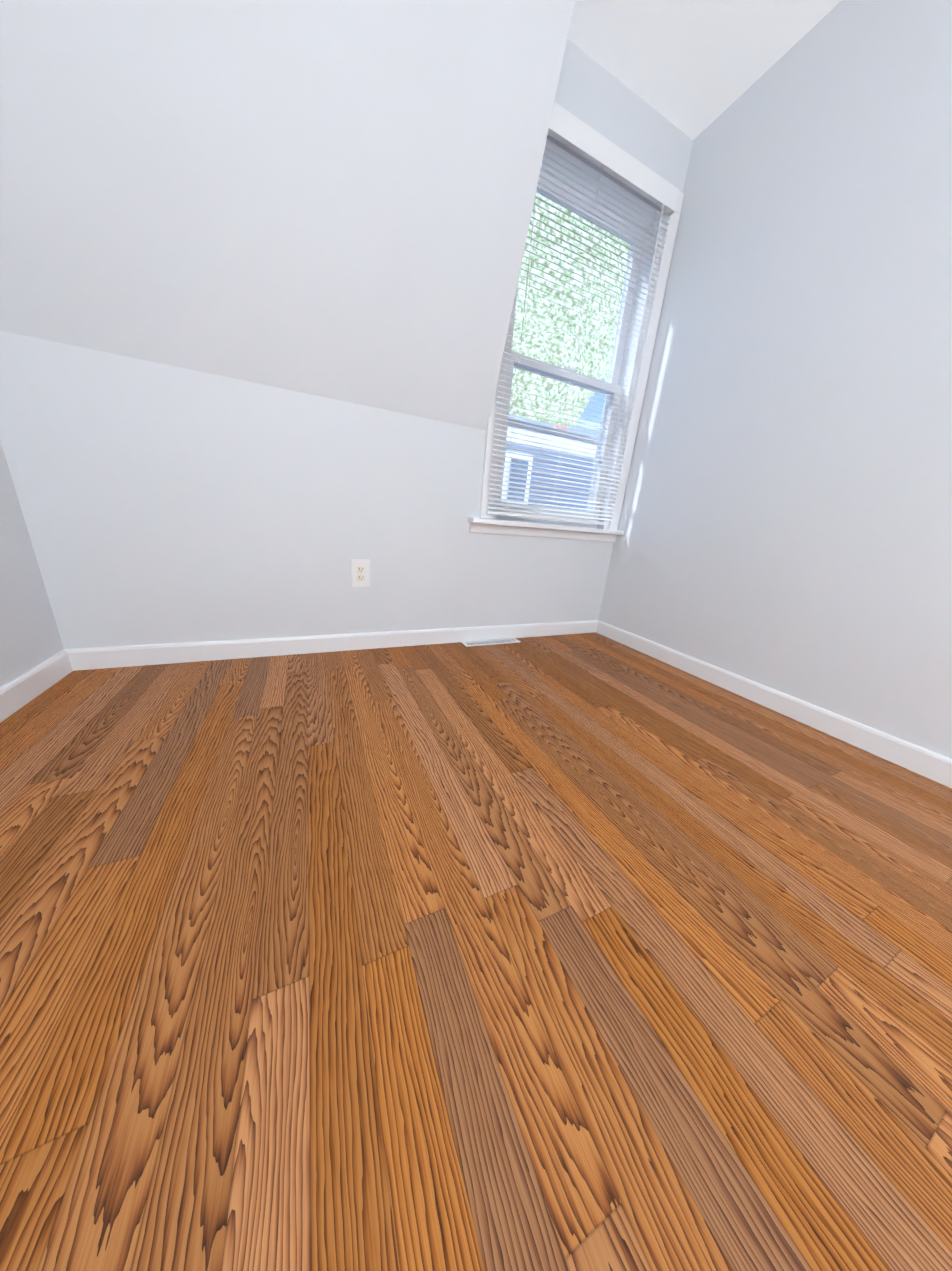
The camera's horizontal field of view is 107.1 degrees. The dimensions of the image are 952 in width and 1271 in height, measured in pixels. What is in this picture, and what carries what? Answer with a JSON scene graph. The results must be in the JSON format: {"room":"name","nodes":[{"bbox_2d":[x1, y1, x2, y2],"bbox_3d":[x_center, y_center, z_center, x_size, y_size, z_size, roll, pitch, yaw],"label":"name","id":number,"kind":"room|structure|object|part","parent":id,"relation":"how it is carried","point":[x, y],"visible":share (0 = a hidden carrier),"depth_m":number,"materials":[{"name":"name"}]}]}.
{"room":"empty attic bedroom","nodes":[
{"label":"empty attic bedroom","id":0,"kind":"room"},
{"bbox_2d":[0,441,63,686],"bbox_3d":[-0.691,-0.377,-0.788,0.200,2.400,3.940,-4,20,-25],"label":"wall","id":1,"kind":"structure","parent":0,"point":[30,638],"depth_m":1.10,"materials":[{"name":"paint"}]},
{"bbox_2d":[0,650,72,722],"bbox_3d":[-0.727,0.684,-0.302,0.013,0.082,3.727,-4,20,-25],"label":"baseboard","id":2,"kind":"structure","parent":1,"relation":"attached to","point":[21,691],"depth_m":1.11,"materials":[{"name":"white paint"}]},
{"bbox_2d":[0,0,574,429],"bbox_3d":[-0.628,-1.478,0.874,1.834,1.345,0.456,-4,20,-25],"label":"sloped ceiling","id":3,"kind":"structure","parent":0,"point":[332,199],"depth_m":1.03,"materials":[{"name":"paint"}]},
{"bbox_2d":[0,38,692,648],"bbox_3d":[-0.286,-1.111,1.538,2.964,2.400,0.160,-4,20,-25],"label":"wall","id":4,"kind":"structure","parent":0,"point":[164,504],"depth_m":1.39,"materials":[{"name":"paint"}]},
{"bbox_2d":[63,620,598,670],"bbox_3d":[-0.344,0.014,1.826,2.564,0.082,0.013,-4,20,-25],"label":"baseboard","id":5,"kind":"structure","parent":4,"relation":"attached to","point":[114,657],"depth_m":1.60,"materials":[{"name":"white paint"}]},
{"bbox_2d":[351,559,370,587],"bbox_3d":[-0.532,-0.286,1.626,0.086,0.130,0.008,-4,20,-25],"label":"electrical outlet","id":6,"kind":"object","parent":4,"relation":"attached to","point":[360,573],"visible":1,"depth_m":1.62,"materials":[{"name":"white plastic"}]},
{"bbox_2d":[468,135,683,541],"bbox_3d":[0.454,-1.331,1.772,0.999,1.612,0.228,-4,20,-25],"label":"window","id":7,"kind":"structure","parent":4,"relation":"in","point":[484,522],"depth_m":1.81,"materials":[{"name":"white paint"}]},
{"bbox_3d":[0.442,-1.013,1.912,0.738,0.742,0.032,-4,20,-25],"label":"window sash","id":8,"kind":"part","parent":7,"relation":"part of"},
{"bbox_3d":[0.481,-1.677,1.732,0.738,0.722,0.028,-4,20,-25],"label":"window sash","id":9,"kind":"part","parent":7,"relation":"part of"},
{"bbox_2d":[486,101,679,524],"bbox_3d":[0.488,-1.329,1.688,0.838,1.478,0.048,-4,20,-25],"label":"mini blind","id":10,"kind":"object","parent":7,"relation":"attached to","point":[568,129],"visible":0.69,"depth_m":1.60,"materials":[{"name":"white plastic"}]},
{"bbox_2d":[0,632,951,1270],"bbox_3d":[0.419,0.701,0.267,2.964,0.120,4.140,-4,20,-25],"label":"floor","id":11,"kind":"structure","parent":0,"point":[584,952],"depth_m":0.53,"materials":[{"name":"laminate"}]},
{"bbox_2d":[461,638,519,646],"bbox_3d":[0.088,0.035,1.989,0.345,0.010,0.075,-4,20,-25],"label":"floor vent","id":12,"kind":"object","parent":11,"relation":"in","point":[489,642],"visible":1,"depth_m":1.98,"materials":[{"name":"white metal"}]},
{"bbox_2d":[567,0,840,139],"bbox_3d":[0.623,-1.685,-0.520,2.964,0.120,4.140,-4,20,-25],"label":"ceiling","id":13,"kind":"structure","parent":0,"point":[692,69],"depth_m":1.31,"materials":[{"name":"paint"}]},
{"bbox_2d":[598,0,951,758],"bbox_3d":[1.815,-0.543,0.365,0.200,2.400,3.940,-4,20,-25],"label":"wall","id":14,"kind":"structure","parent":0,"point":[784,524],"depth_m":1.29,"materials":[{"name":"paint"}]},
{"bbox_2d":[596,621,951,787],"bbox_3d":[1.586,0.530,0.762,0.013,0.082,3.727,-4,20,-25],"label":"baseboard","id":15,"kind":"structure","parent":14,"relation":"attached to","point":[931,765],"depth_m":1.37,"materials":[{"name":"white paint"}]},
{"label":"outside","id":16,"kind":"structure","parent":0,"visible":0},
{"bbox_2d":[501,414,599,510],"bbox_3d":[-0.777,-2.829,7.176,12.000,5.050,3.520,-4,20,-25],"label":"neighbouring house","id":17,"kind":"structure","parent":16,"point":[552,462],"depth_m":6.41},
{"bbox_2d":[509,193,630,425],"bbox_3d":[0.746,-6.325,7.306,12.096,11.834,3.468,-4,20,-25],"label":"tree","id":18,"kind":"object","parent":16,"point":[568,311],"depth_m":6.37,"materials":[{"name":"green plant"}]}
]}

